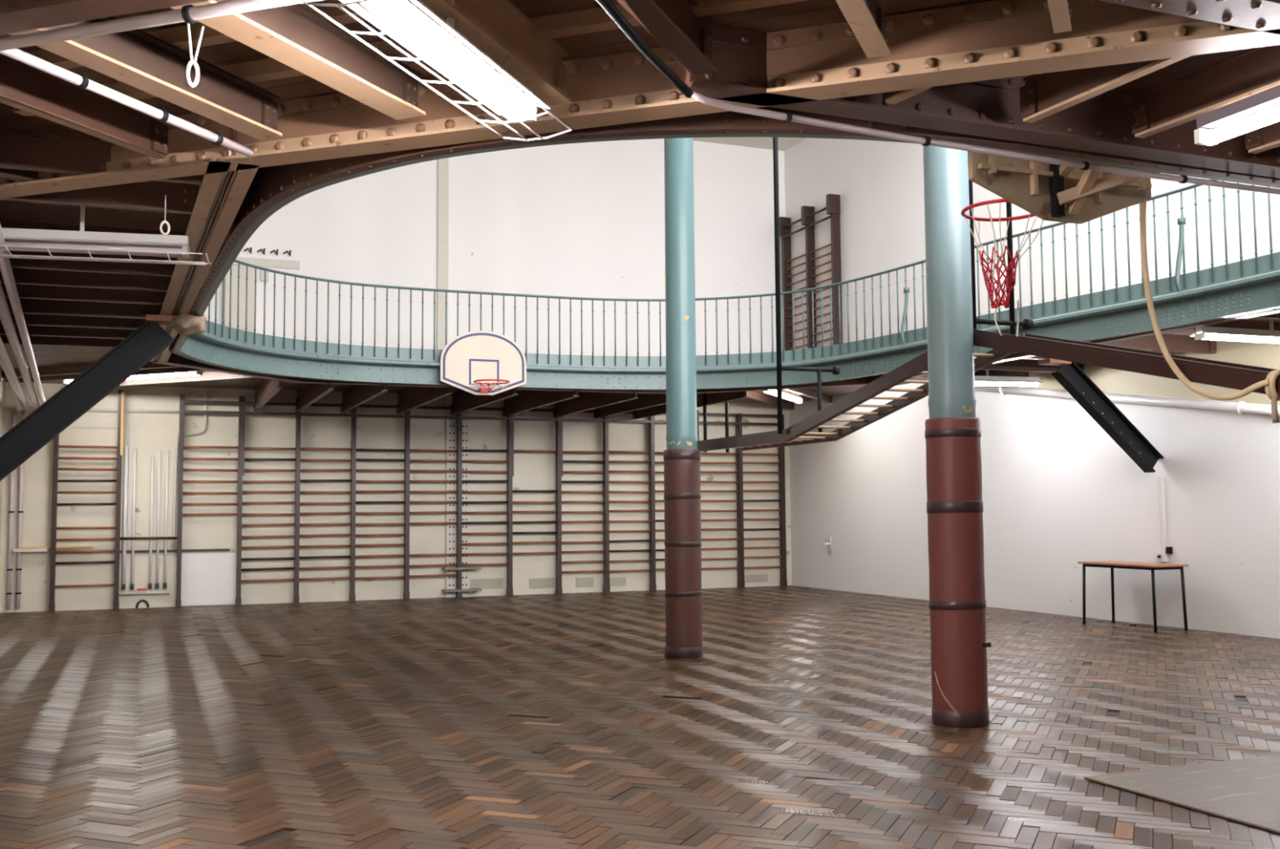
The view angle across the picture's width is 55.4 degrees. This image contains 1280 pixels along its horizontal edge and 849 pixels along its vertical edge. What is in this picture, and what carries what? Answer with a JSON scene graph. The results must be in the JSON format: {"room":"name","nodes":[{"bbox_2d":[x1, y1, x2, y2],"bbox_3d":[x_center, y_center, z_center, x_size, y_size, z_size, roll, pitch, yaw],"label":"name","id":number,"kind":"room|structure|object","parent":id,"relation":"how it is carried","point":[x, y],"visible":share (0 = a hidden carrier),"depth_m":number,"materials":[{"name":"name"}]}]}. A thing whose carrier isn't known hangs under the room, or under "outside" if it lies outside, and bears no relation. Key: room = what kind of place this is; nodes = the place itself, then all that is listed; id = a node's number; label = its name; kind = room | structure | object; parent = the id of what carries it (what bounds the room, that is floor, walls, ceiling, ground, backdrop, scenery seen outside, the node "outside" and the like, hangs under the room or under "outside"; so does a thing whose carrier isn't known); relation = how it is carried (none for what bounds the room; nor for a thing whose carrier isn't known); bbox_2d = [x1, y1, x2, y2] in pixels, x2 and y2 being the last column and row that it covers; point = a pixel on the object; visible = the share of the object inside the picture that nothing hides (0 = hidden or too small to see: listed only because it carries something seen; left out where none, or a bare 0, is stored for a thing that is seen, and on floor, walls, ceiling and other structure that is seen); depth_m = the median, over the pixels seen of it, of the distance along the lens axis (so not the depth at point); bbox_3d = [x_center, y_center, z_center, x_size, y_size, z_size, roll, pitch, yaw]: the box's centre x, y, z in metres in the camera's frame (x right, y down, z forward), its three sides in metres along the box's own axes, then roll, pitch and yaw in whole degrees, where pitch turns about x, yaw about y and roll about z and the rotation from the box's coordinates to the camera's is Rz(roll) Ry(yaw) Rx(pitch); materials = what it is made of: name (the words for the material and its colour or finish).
{"room":"gymnasium","nodes":[
{"label":"gymnasium","id":0,"kind":"room"},
{"bbox_2d":[0,223,45,404],"bbox_3d":[-5.444,-0.794,10.778,0.070,0.067,15.920,1,-4,-25],"label":"pipe","id":1,"kind":"object","parent":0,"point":[6,268],"visible":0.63,"depth_m":9.47,"materials":[{"name":"white metal"}]},
{"bbox_2d":[0,138,791,613],"bbox_3d":[-3.417,-1.225,20.495,13.672,8.200,0.200,1,-4,-22],"label":"wall","id":2,"kind":"structure","parent":0,"point":[586,220],"depth_m":20.52,"materials":[{"name":"beige paint"}]},
{"bbox_2d":[6,410,16,609],"bbox_3d":[-9.181,1.240,17.809,0.075,2.900,0.078,1,-4,-22],"label":"pipe","id":3,"kind":"object","parent":2,"relation":"attached to","point":[11,511],"visible":0.74,"depth_m":17.76,"materials":[{"name":"metal"}]},
{"bbox_2d":[15,410,25,608],"bbox_3d":[-9.070,1.242,17.854,0.075,2.900,0.078,1,-4,-22],"label":"pipe","id":4,"kind":"object","parent":2,"relation":"attached to","point":[20,511],"visible":0.8,"depth_m":17.81,"materials":[{"name":"metal"}]},
{"bbox_2d":[68,422,134,550],"bbox_3d":[-8.164,0.925,18.298,1.040,1.920,0.020,1,-4,-22],"label":"trim","id":5,"kind":"structure","parent":2,"relation":"attached to","point":[78,424],"depth_m":18.44,"materials":[{"name":"grey paint"}]},
{"bbox_2d":[119,445,169,595],"bbox_3d":[-7.503,1.447,18.452,0.760,2.250,0.113,1,-4,-22],"label":"pipe manifold","id":6,"kind":"object","parent":2,"relation":"attached to","point":[126,447],"visible":1,"depth_m":18.45,"materials":[{"name":"white metal"}]},
{"bbox_2d":[181,552,236,605],"bbox_3d":[-6.647,2.386,18.796,0.800,0.790,0.029,1,-4,-22],"label":"panel","id":7,"kind":"structure","parent":2,"relation":"attached to","point":[206,579],"depth_m":18.78,"materials":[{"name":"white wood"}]},
{"bbox_2d":[223,265,254,332],"bbox_3d":[-6.282,-1.853,19.145,0.460,1.250,0.239,1,-4,-22],"label":"door","id":8,"kind":"structure","parent":2,"relation":"attached to","point":[242,269],"depth_m":19.04,"materials":[{"name":"grey paint"}]},
{"bbox_2d":[231,247,299,281],"bbox_3d":[-5.965,-2.543,19.410,1.059,0.520,0.084,1,-4,-22],"label":"hook rail","id":9,"kind":"object","parent":2,"relation":"attached to","point":[264,263],"visible":0.79,"depth_m":19.42,"materials":[{"name":"grey paint"}]},
{"bbox_2d":[436,157,448,349],"bbox_3d":[-3.321,-2.948,20.521,0.180,4.760,0.059,1,-4,-22],"label":"pilaster","id":10,"kind":"object","parent":2,"relation":"attached to","point":[443,163],"visible":0.75,"depth_m":20.49,"materials":[{"name":"grey paint"}]},
{"bbox_2d":[0,0,1275,404],"bbox_3d":[0.711,-1.265,10.517,13.072,0.060,21.350,1,-4,-22],"label":"ceiling","id":11,"kind":"structure","parent":0,"point":[809,13],"depth_m":5.54,"materials":[{"name":"brown paint"}]},
{"bbox_2d":[1,361,179,378],"bbox_3d":[-6.685,-0.770,15.632,4.074,0.160,0.070,-2,-4,22],"label":"joist","id":12,"kind":"object","parent":11,"relation":"attached to","point":[76,368],"visible":0.23,"depth_m":15.96,"materials":[{"name":"brown metal"}]},
{"bbox_2d":[0,0,210,34],"bbox_3d":[-1.459,-1.541,3.968,3.393,0.280,0.140,-2,-4,18],"label":"girder","id":13,"kind":"object","parent":11,"relation":"attached to","point":[15,15],"visible":1,"depth_m":4.10,"materials":[{"name":"brown metal"}]},
{"bbox_2d":[0,48,253,157],"bbox_3d":[-2.062,-1.300,4.891,0.056,0.053,1.550,-2,-4,20],"label":"fluorescent light","id":14,"kind":"object","parent":13,"relation":"attached to","point":[80,81],"visible":1,"depth_m":4.86,"materials":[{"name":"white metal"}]},
{"bbox_2d":[8,16,282,139],"bbox_3d":[-1.937,-1.441,4.936,0.130,0.186,1.387,-2,-4,22],"label":"joist","id":15,"kind":"object","parent":13,"relation":"attached to","point":[138,59],"visible":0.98,"depth_m":4.97,"materials":[{"name":"wood"}]},
{"bbox_2d":[0,0,319,50],"bbox_3d":[-1.549,-1.354,4.048,3.265,0.056,0.059,-2,-4,18],"label":"conduit pipe","id":16,"kind":"object","parent":13,"relation":"attached to","point":[189,14],"visible":1,"depth_m":4.07,"materials":[{"name":"white metal"}]},
{"bbox_2d":[170,0,426,119],"bbox_3d":[-1.268,-1.466,4.668,0.150,0.186,1.401,-2,-4,24],"label":"joist","id":17,"kind":"object","parent":13,"relation":"attached to","point":[295,36],"visible":1,"depth_m":4.74,"materials":[{"name":"wood"}]},
{"bbox_2d":[616,0,716,75],"bbox_3d":[0.015,-1.525,4.202,0.100,0.216,1.316,-2,-4,22],"label":"joist","id":18,"kind":"object","parent":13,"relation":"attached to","point":[673,24],"visible":1,"depth_m":4.51,"materials":[{"name":"wood"}]},
{"bbox_2d":[0,205,212,265],"bbox_3d":[-3.266,-1.205,7.264,1.336,0.452,0.305,1,-4,-14],"label":"fluorescent light","id":19,"kind":"object","parent":11,"relation":"hanging from","point":[49,241],"visible":0.98,"depth_m":7.24,"materials":[{"name":"white metal"}]},
{"bbox_2d":[119,371,258,386],"bbox_3d":[-6.248,-0.678,16.980,4.329,0.160,0.070,-2,-4,22],"label":"fluorescent light","id":20,"kind":"object","parent":11,"relation":"attached to","point":[211,375],"visible":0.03,"depth_m":16.98,"materials":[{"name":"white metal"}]},
{"bbox_2d":[26,0,367,69],"bbox_3d":[-0.703,-1.611,4.554,4.150,0.065,0.075,-2,-4,19],"label":"batten","id":21,"kind":"object","parent":11,"relation":"attached to","point":[177,37],"visible":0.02,"depth_m":4.91,"materials":[{"name":"brown wood"}]},
{"bbox_2d":[149,128,259,361],"bbox_3d":[-3.588,-1.111,9.706,0.364,0.270,8.326,1,-4,-24],"label":"girder","id":22,"kind":"object","parent":11,"relation":"attached to","point":[220,196],"visible":0.56,"depth_m":7.31,"materials":[{"name":"beige metal"}]},
{"bbox_2d":[0,334,123,347],"bbox_3d":[-5.790,-0.876,12.309,1.612,0.166,0.067,1,-4,-21],"label":"joist","id":23,"kind":"object","parent":22,"relation":"attached to","point":[34,340],"visible":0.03,"depth_m":12.31,"materials":[{"name":"wood"}]},
{"bbox_2d":[0,324,135,339],"bbox_3d":[-5.501,-0.923,11.673,1.602,0.166,0.067,1,-4,-21],"label":"joist","id":24,"kind":"object","parent":22,"relation":"attached to","point":[39,331],"visible":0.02,"depth_m":11.69,"materials":[{"name":"wood"}]},
{"bbox_2d":[0,312,146,329],"bbox_3d":[-5.211,-0.971,11.037,1.592,0.166,0.067,1,-4,-21],"label":"joist","id":25,"kind":"object","parent":22,"relation":"attached to","point":[31,319],"visible":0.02,"depth_m":11.08,"materials":[{"name":"wood"}]},
{"bbox_2d":[1,283,166,305],"bbox_3d":[-4.590,-1.073,9.674,1.572,0.166,0.067,1,-4,-21],"label":"joist","id":26,"kind":"object","parent":22,"relation":"attached to","point":[24,291],"visible":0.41,"depth_m":9.73,"materials":[{"name":"wood"}]},
{"bbox_2d":[5,297,162,319],"bbox_3d":[-4.921,-1.019,10.401,1.583,0.166,0.067,1,-4,-21],"label":"joist","id":27,"kind":"object","parent":22,"relation":"attached to","point":[35,306],"visible":0.62,"depth_m":10.46,"materials":[{"name":"wood"}]},
{"bbox_2d":[0,267,171,292],"bbox_3d":[-4.322,-1.117,9.083,1.562,0.166,0.067,1,-4,-21],"label":"joist","id":28,"kind":"object","parent":22,"relation":"attached to","point":[21,276],"visible":0.52,"depth_m":9.15,"materials":[{"name":"wood"}]},
{"bbox_2d":[0,314,177,480],"bbox_3d":[-4.690,-0.149,10.094,1.765,1.567,0.220,1,-4,-22],"label":"diagonal strut","id":29,"kind":"object","parent":22,"relation":"attached to","point":[45,423],"visible":0.99,"depth_m":10.11,"materials":[{"name":"black metal"}]},
{"bbox_2d":[7,250,177,276],"bbox_3d":[-4.053,-1.161,8.492,1.553,0.166,0.067,1,-4,-21],"label":"joist","id":30,"kind":"object","parent":22,"relation":"attached to","point":[122,268],"visible":0.62,"depth_m":8.57,"materials":[{"name":"wood"}]},
{"bbox_2d":[0,219,184,257],"bbox_3d":[-3.763,-1.209,7.856,1.544,0.166,0.067,1,-4,-21],"label":"joist","id":31,"kind":"object","parent":22,"relation":"attached to","point":[4,224],"visible":0.06,"depth_m":7.88,"materials":[{"name":"wood"}]},
{"bbox_2d":[0,180,199,213],"bbox_3d":[-3.225,-1.297,6.674,1.525,0.166,0.067,1,-4,-21],"label":"joist","id":32,"kind":"object","parent":22,"relation":"attached to","point":[149,196],"visible":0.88,"depth_m":6.82,"materials":[{"name":"brown metal"}]},
{"bbox_2d":[0,132,204,184],"bbox_3d":[-2.944,-1.343,6.056,1.516,0.166,0.067,1,-4,-21],"label":"joist","id":33,"kind":"object","parent":22,"relation":"attached to","point":[17,151],"visible":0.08,"depth_m":6.06,"materials":[{"name":"wood"}]},
{"bbox_2d":[151,352,302,382],"bbox_3d":[-4.873,-0.751,14.628,0.140,0.270,2.433,-2,-4,24],"label":"girder","id":34,"kind":"object","parent":11,"relation":"attached to","point":[174,359],"visible":0.25,"depth_m":14.23,"materials":[{"name":"brown metal"}]},
{"bbox_2d":[340,384,387,413],"bbox_3d":[-4.109,-0.482,17.990,0.070,0.336,3.805,1,-4,-22],"label":"joist","id":35,"kind":"object","parent":11,"relation":"attached to","point":[356,395],"visible":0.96,"depth_m":18.20,"materials":[{"name":"brown metal"}]},
{"bbox_2d":[13,0,808,116],"bbox_3d":[-0.776,-1.577,5.024,4.600,0.065,0.075,-2,-4,19],"label":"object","id":36,"kind":"structure","parent":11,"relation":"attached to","point":[592,20],"depth_m":4.84,"materials":[{"name":"brown wood"}]},
{"bbox_2d":[395,386,453,414],"bbox_3d":[-3.274,-0.465,18.326,0.070,0.336,3.805,1,-4,-22],"label":"joist","id":37,"kind":"object","parent":11,"relation":"attached to","point":[411,398],"visible":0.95,"depth_m":18.57,"materials":[{"name":"wood"}]},
{"bbox_2d":[302,0,571,141],"bbox_3d":[-0.643,-1.428,4.289,0.305,0.472,1.428,-2,-4,18],"label":"fluorescent light","id":38,"kind":"object","parent":11,"relation":"hanging from","point":[436,41],"visible":1,"depth_m":4.19,"materials":[{"name":"white metal"}]},
{"bbox_2d":[300,377,666,394],"bbox_3d":[-1.926,-0.627,16.729,5.300,0.270,0.140,1,-4,-22],"label":"girder","id":39,"kind":"object","parent":11,"relation":"attached to","point":[304,380],"visible":0.02,"depth_m":16.40,"materials":[{"name":"brown metal"}]},
{"bbox_2d":[450,389,517,415],"bbox_3d":[-2.439,-0.449,18.662,0.070,0.336,3.805,1,-4,-22],"label":"joist","id":40,"kind":"object","parent":11,"relation":"attached to","point":[463,401],"visible":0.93,"depth_m":19.11,"materials":[{"name":"wood"}]},
{"bbox_2d":[419,0,572,106],"bbox_3d":[-0.545,-1.494,4.562,0.110,0.216,1.262,-2,-4,20],"label":"joist","id":41,"kind":"object","parent":11,"relation":"attached to","point":[499,28],"visible":0.99,"depth_m":4.68,"materials":[{"name":"beige metal"}]},
{"bbox_2d":[502,390,579,416],"bbox_3d":[-1.605,-0.432,18.999,0.070,0.336,3.805,1,-4,-22],"label":"joist","id":42,"kind":"object","parent":11,"relation":"attached to","point":[525,400],"visible":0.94,"depth_m":19.19,"materials":[{"name":"brown metal"}]},
{"bbox_2d":[552,391,638,417],"bbox_3d":[-0.770,-0.415,19.335,0.070,0.336,3.805,1,-4,-22],"label":"joist","id":43,"kind":"object","parent":11,"relation":"attached to","point":[587,401],"visible":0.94,"depth_m":19.42,"materials":[{"name":"wood"}]},
{"bbox_2d":[593,393,666,418],"bbox_3d":[-0.074,-0.401,19.615,0.070,0.336,3.805,1,-4,-22],"label":"joist","id":44,"kind":"object","parent":11,"relation":"attached to","point":[644,400],"visible":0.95,"depth_m":19.65,"materials":[{"name":"wood"}]},
{"bbox_2d":[0,0,1279,199],"bbox_3d":[-0.421,-1.450,5.376,8.021,0.280,0.170,-2,-4,19],"label":"girder","id":45,"kind":"object","parent":11,"relation":"attached to","point":[996,39],"visible":0.69,"depth_m":5.02,"materials":[{"name":"beige metal"}]},
{"bbox_2d":[0,280,39,409],"bbox_3d":[-5.536,-0.796,10.741,0.090,0.086,15.920,1,-4,-25],"label":"pipe","id":46,"kind":"object","parent":45,"relation":"attached to","point":[6,317],"visible":0.87,"depth_m":11.20,"materials":[{"name":"white metal"}]},
{"bbox_2d":[0,53,168,159],"bbox_3d":[-2.561,-1.417,5.212,0.067,0.186,1.451,-2,-4,21],"label":"joist","id":47,"kind":"object","parent":45,"relation":"attached to","point":[25,87],"visible":0.98,"depth_m":5.39,"materials":[{"name":"wood"}]},
{"bbox_2d":[1019,55,1191,123],"bbox_3d":[1.917,-1.475,4.990,0.067,0.196,0.996,1,-4,-24],"label":"joist","id":48,"kind":"object","parent":45,"relation":"attached to","point":[1042,95],"visible":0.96,"depth_m":5.17,"materials":[{"name":"beige metal"}]},
{"bbox_2d":[632,391,748,419],"bbox_3d":[0.713,-0.407,19.615,0.070,0.336,4.395,1,-4,-22],"label":"joist","id":49,"kind":"object","parent":11,"relation":"attached to","point":[712,398],"visible":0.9,"depth_m":18.82,"materials":[{"name":"wood"}]},
{"bbox_2d":[168,106,1279,390],"bbox_3d":[0.406,-1.130,11.331,8.832,0.470,11.455,1,-4,-22],"label":"girder","id":50,"kind":"object","parent":11,"relation":"attached to","point":[271,188],"visible":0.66,"depth_m":11.87,"materials":[{"name":"teal metal"}]},
{"bbox_2d":[168,312,206,335],"bbox_3d":[-3.837,-0.866,10.380,0.400,0.215,0.298,-4,-5,42],"label":"cloth bundle","id":51,"kind":"object","parent":50,"relation":"on","point":[185,324],"visible":0.94,"depth_m":10.29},
{"bbox_2d":[440,330,526,395],"bbox_3d":[-1.992,-0.837,16.018,1.170,0.860,0.796,1,-4,-22],"label":"basketball backboard","id":52,"kind":"object","parent":50,"relation":"attached to","point":[477,362],"visible":1,"depth_m":16.21,"materials":[{"name":"white paint"}]},
{"bbox_2d":[203,178,1273,365],"bbox_3d":[0.404,-1.640,11.368,8.664,1.060,11.290,1,-4,-22],"label":"gallery railing","id":53,"kind":"object","parent":50,"relation":"on","point":[1181,221],"visible":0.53,"depth_m":14.96,"materials":[{"name":"metal"}]},
{"bbox_2d":[960,151,1158,336],"bbox_3d":[2.232,-1.207,6.491,1.020,1.412,0.878,-1,-4,9],"label":"basketball hoop","id":54,"kind":"object","parent":50,"relation":"attached to","point":[1049,192],"visible":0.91,"depth_m":6.30,"materials":[{"name":"brown wood"}]},
{"bbox_2d":[696,376,872,393],"bbox_3d":[1.851,-0.629,17.148,2.878,0.270,0.140,-2,-4,23],"label":"girder","id":55,"kind":"object","parent":11,"relation":"attached to","point":[865,380],"visible":0.14,"depth_m":16.91,"materials":[{"name":"brown metal"}]},
{"bbox_2d":[835,0,889,57],"bbox_3d":[0.698,-1.538,4.100,0.085,0.216,1.168,-2,-4,21],"label":"joist","id":56,"kind":"object","parent":11,"relation":"attached to","point":[866,20],"visible":1,"depth_m":4.41,"materials":[{"name":"wood"}]},
{"bbox_2d":[680,22,1279,178],"bbox_3d":[3.393,-1.418,6.277,6.972,0.280,0.150,1,-4,-23],"label":"girder","id":57,"kind":"object","parent":11,"relation":"attached to","point":[1101,123],"visible":0.54,"depth_m":5.48,"materials":[{"name":"brown metal"}]},
{"bbox_2d":[595,0,693,97],"bbox_3d":[-0.021,-1.369,4.300,0.063,0.054,1.239,-2,-4,20],"label":"conduit pipe","id":58,"kind":"object","parent":57,"relation":"attached to","point":[608,6],"visible":1,"depth_m":4.40,"materials":[{"name":"black metal"}]},
{"bbox_2d":[691,89,1279,195],"bbox_3d":[3.142,-1.238,6.274,6.532,0.044,0.186,1,-4,-24],"label":"conduit pipe","id":59,"kind":"object","parent":57,"relation":"attached to","point":[787,117],"visible":1,"depth_m":5.57,"materials":[{"name":"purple metal"}]},
{"bbox_2d":[974,369,1043,386],"bbox_3d":[4.419,-0.701,15.515,1.454,0.419,0.220,1,-4,-14],"label":"fluorescent light","id":60,"kind":"object","parent":11,"relation":"hanging from","point":[987,380],"visible":0.58,"depth_m":15.55,"materials":[{"name":"white plastic"}]},
{"bbox_2d":[872,308,1279,381],"bbox_3d":[4.947,-1.007,12.184,0.140,0.270,9.500,1,-4,-22],"label":"girder","id":61,"kind":"object","parent":11,"relation":"attached to","point":[1015,356],"visible":0.08,"depth_m":12.03,"materials":[{"name":"brown metal"}]},
{"bbox_2d":[981,359,1084,373],"bbox_3d":[4.788,-0.763,15.291,1.915,0.186,0.070,1,-4,-22],"label":"joist","id":62,"kind":"object","parent":61,"relation":"attached to","point":[1019,365],"visible":0.4,"depth_m":15.29,"materials":[{"name":"brown metal"}]},
{"bbox_2d":[1103,333,1217,353],"bbox_3d":[5.573,-0.908,13.348,1.915,0.186,0.070,1,-4,-22],"label":"joist","id":63,"kind":"object","parent":61,"relation":"attached to","point":[1174,343],"visible":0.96,"depth_m":13.47,"materials":[{"name":"wood"}]},
{"bbox_2d":[1098,0,1279,34],"bbox_3d":[4.173,-1.506,5.042,6.350,0.292,0.200,1,-4,-22],"label":"girder","id":64,"kind":"object","parent":11,"relation":"attached to","point":[1263,15],"visible":1,"depth_m":4.16,"materials":[{"name":"brown metal"}]},
{"bbox_2d":[1047,0,1071,33],"bbox_3d":[1.382,-1.546,4.063,0.067,0.216,0.772,-2,-4,22],"label":"joist","id":65,"kind":"object","parent":64,"relation":"attached to","point":[1060,12],"visible":1,"depth_m":4.26,"materials":[{"name":"beige metal"}]},
{"bbox_2d":[1131,44,1279,137],"bbox_3d":[2.545,-1.469,5.146,0.067,0.196,1.175,1,-4,-23],"label":"joist","id":66,"kind":"object","parent":64,"relation":"attached to","point":[1252,71],"visible":0.99,"depth_m":5.31,"materials":[{"name":"wood"}]},
{"bbox_2d":[1244,103,1279,153],"bbox_3d":[3.203,-1.456,5.412,0.067,0.196,1.175,1,-4,-23],"label":"joist","id":67,"kind":"object","parent":64,"relation":"attached to","point":[1265,138],"visible":0.69,"depth_m":5.86,"materials":[{"name":"beige metal"}]},
{"bbox_2d":[1189,319,1279,343],"bbox_3d":[6.046,-0.987,11.675,1.801,0.419,0.220,1,-4,-20],"label":"fluorescent light","id":68,"kind":"object","parent":11,"relation":"hanging from","point":[1214,333],"visible":0.89,"depth_m":11.50,"materials":[{"name":"white plastic"}]},
{"bbox_2d":[1194,84,1279,146],"bbox_3d":[2.658,-1.451,4.583,0.099,0.439,1.390,1,-4,-21],"label":"fluorescent light","id":69,"kind":"object","parent":11,"relation":"hanging from","point":[1203,135],"visible":1,"depth_m":5.01,"materials":[{"name":"white plastic"}]},
{"bbox_2d":[0,585,1279,848],"bbox_3d":[0.739,2.129,10.277,13.372,0.018,21.765,1,-4,-22],"label":"floor","id":70,"kind":"structure","parent":0,"point":[803,720],"depth_m":7.90,"materials":[{"name":"wood"}]},
{"bbox_2d":[48,393,117,612],"bbox_3d":[-8.251,1.154,18.116,0.884,3.200,0.140,1,-4,-22],"label":"wall bars","id":71,"kind":"object","parent":70,"relation":"on","point":[55,443],"visible":0.98,"depth_m":18.04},
{"bbox_2d":[113,390,177,609],"bbox_3d":[-7.446,1.129,18.438,0.884,3.280,0.150,1,-4,-22],"label":"wall bars","id":72,"kind":"object","parent":70,"relation":"on","point":[121,393],"visible":1,"depth_m":18.25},
{"bbox_2d":[175,394,239,607],"bbox_3d":[-6.635,1.166,18.768,0.904,3.240,0.140,1,-4,-22],"label":"wall bars","id":73,"kind":"object","parent":70,"relation":"on","point":[178,601],"visible":1,"depth_m":18.69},
{"bbox_2d":[235,395,297,605],"bbox_3d":[-5.831,1.182,19.092,0.904,3.240,0.140,1,-4,-22],"label":"wall bars","id":74,"kind":"object","parent":70,"relation":"on","point":[242,402],"visible":1,"depth_m":19.02,"materials":[{"name":"wood"}]},
{"bbox_2d":[293,397,352,603],"bbox_3d":[-5.028,1.199,19.415,0.904,3.240,0.140,1,-4,-22],"label":"wall bars","id":75,"kind":"object","parent":70,"relation":"on","point":[298,418],"visible":0.98,"depth_m":19.34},
{"bbox_2d":[349,404,406,601],"bbox_3d":[-4.224,1.215,19.739,0.904,3.240,0.140,1,-4,-22],"label":"wall bars","id":76,"kind":"object","parent":70,"relation":"on","point":[353,419],"visible":0.94,"depth_m":19.65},
{"bbox_2d":[403,405,457,599],"bbox_3d":[-3.421,1.241,20.062,0.904,3.220,0.140,1,-4,-22],"label":"wall bars","id":77,"kind":"object","parent":70,"relation":"on","point":[406,464],"visible":0.95,"depth_m":19.97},
{"bbox_2d":[441,395,481,597],"bbox_3d":[-2.959,1.182,20.274,0.620,3.360,0.219,1,-4,-22],"label":"stanchion","id":78,"kind":"object","parent":70,"relation":"on","point":[451,589],"visible":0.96,"depth_m":20.29,"materials":[{"name":"grey paint"}]},
{"bbox_2d":[455,407,508,597],"bbox_3d":[-2.617,1.257,20.386,0.904,3.220,0.140,1,-4,-22],"label":"wall bars","id":79,"kind":"object","parent":70,"relation":"on","point":[459,421],"visible":0.97,"depth_m":20.30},
{"bbox_2d":[506,408,557,595],"bbox_3d":[-1.814,1.263,20.710,0.904,3.240,0.140,1,-4,-22],"label":"wall bars","id":80,"kind":"object","parent":70,"relation":"on","point":[510,428],"visible":0.94,"depth_m":20.58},
{"bbox_2d":[555,409,604,594],"bbox_3d":[-1.010,1.260,21.035,0.904,3.280,0.140,1,-4,-22],"label":"wall bars","id":81,"kind":"object","parent":70,"relation":"on","point":[558,424],"visible":0.98,"depth_m":20.93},
{"bbox_2d":[602,411,651,592],"bbox_3d":[-0.206,1.306,21.356,0.904,3.220,0.140,1,-4,-22],"label":"wall bars","id":82,"kind":"object","parent":70,"relation":"on","point":[605,424],"visible":0.97,"depth_m":21.26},
{"bbox_2d":[648,413,666,591],"bbox_3d":[0.597,1.322,21.680,0.904,3.220,0.140,1,-4,-22],"label":"wall bars","id":83,"kind":"object","parent":70,"relation":"on","point":[652,585],"visible":0.39,"depth_m":21.50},
{"bbox_2d":[663,137,702,658],"bbox_3d":[0.391,-1.857,12.027,0.362,8.200,0.362,0,-4,-6],"label":"pillar","id":84,"kind":"structure","parent":70,"relation":"on","point":[682,457],"depth_m":11.78,"materials":[{"name":"metal"}]},
{"bbox_2d":[697,409,739,569],"bbox_3d":[1.401,1.348,22.003,0.904,3.200,0.140,1,-4,-22],"label":"wall bars","id":85,"kind":"object","parent":70,"relation":"on","point":[698,413],"visible":0.6,"depth_m":22.00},
{"bbox_2d":[735,413,786,587],"bbox_3d":[2.222,1.385,22.332,0.942,3.160,0.140,1,-4,-22],"label":"wall bars","id":86,"kind":"object","parent":70,"relation":"on","point":[783,581],"visible":0.98,"depth_m":22.31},
{"bbox_2d":[923,145,991,728],"bbox_3d":[2.056,-2.140,8.240,0.365,8.200,0.368,1,-4,-22],"label":"pillar","id":87,"kind":"structure","parent":70,"relation":"on","point":[959,645],"depth_m":7.95,"materials":[{"name":"metal"}]},
{"bbox_2d":[1077,560,1188,632],"bbox_3d":[5.744,1.990,14.218,0.510,0.746,1.220,1,-4,-22],"label":"folding table","id":88,"kind":"object","parent":70,"relation":"on","point":[1108,564],"visible":1,"depth_m":13.97,"materials":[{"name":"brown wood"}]},
{"bbox_2d":[1084,754,1279,833],"bbox_3d":[4.299,1.743,5.436,3.100,0.012,3.080,1,-4,-22],"label":"board","id":89,"kind":"object","parent":70,"relation":"on","point":[1246,791],"visible":1,"depth_m":6.04,"materials":[{"name":"wood"}]},
{"bbox_2d":[693,137,806,151],"bbox_3d":[0.577,-6.130,10.825,13.672,0.150,21.750,1,-4,-22],"label":"ceiling","id":90,"kind":"structure","parent":0,"point":[784,143],"depth_m":22.55,"materials":[{"name":"paint"}]},
{"bbox_2d":[773,137,839,434],"bbox_3d":[1.442,-2.980,10.805,0.606,6.150,0.076,1,-4,-22],"label":"hanger","id":91,"kind":"object","parent":90,"relation":"hanging from","point":[835,370],"visible":0.83,"depth_m":10.58,"materials":[{"name":"black metal"}]},
{"bbox_2d":[967,151,1033,334],"bbox_3d":[2.436,-3.402,8.503,0.496,5.650,0.076,1,-4,-22],"label":"hanger","id":92,"kind":"object","parent":90,"relation":"hanging from","point":[1027,324],"visible":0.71,"depth_m":8.32,"materials":[{"name":"black metal"}]},
{"bbox_2d":[697,328,1279,451],"bbox_3d":[2.384,-0.282,8.364,0.510,0.695,8.450,1,-4,-22],"label":"staircase","id":93,"kind":"structure","parent":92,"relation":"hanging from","point":[1202,371],"depth_m":8.12,"materials":[{"name":"red paint"}]},
{"bbox_2d":[1139,200,1279,423],"bbox_3d":[2.913,-0.681,6.303,0.163,1.406,0.836,2,-5,-28],"label":"rope","id":94,"kind":"object","parent":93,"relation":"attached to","point":[1268,383],"visible":0.96,"depth_m":6.39,"materials":[{"name":"fabric"}]},
{"bbox_2d":[784,137,1279,638],"bbox_3d":[6.897,-1.846,12.953,0.200,8.200,21.550,1,-4,-22],"label":"wall","id":95,"kind":"structure","parent":0,"point":[1059,492],"depth_m":16.21,"materials":[{"name":"white paint"}]},
{"bbox_2d":[778,193,842,351],"bbox_3d":[3.046,-2.231,21.918,0.220,3.420,1.860,1,-4,-22],"label":"wall bars","id":96,"kind":"object","parent":95,"relation":"attached to","point":[833,201],"visible":0.75,"depth_m":21.91,"materials":[{"name":"wood"}]},
{"bbox_2d":[1038,358,1164,472],"bbox_3d":[5.375,-0.099,14.159,1.644,1.306,0.200,1,-4,-22],"label":"diagonal strut","id":97,"kind":"object","parent":95,"relation":"attached to","point":[1068,375],"visible":0.99,"depth_m":14.15,"materials":[{"name":"black metal"}]},
{"bbox_2d":[974,385,1279,415],"bbox_3d":[6.233,-0.246,14.025,0.154,1.314,8.265,1,-4,-22],"label":"drain pipe","id":98,"kind":"object","parent":95,"relation":"attached to","point":[1242,407],"visible":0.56,"depth_m":14.32,"materials":[{"name":"white metal"}]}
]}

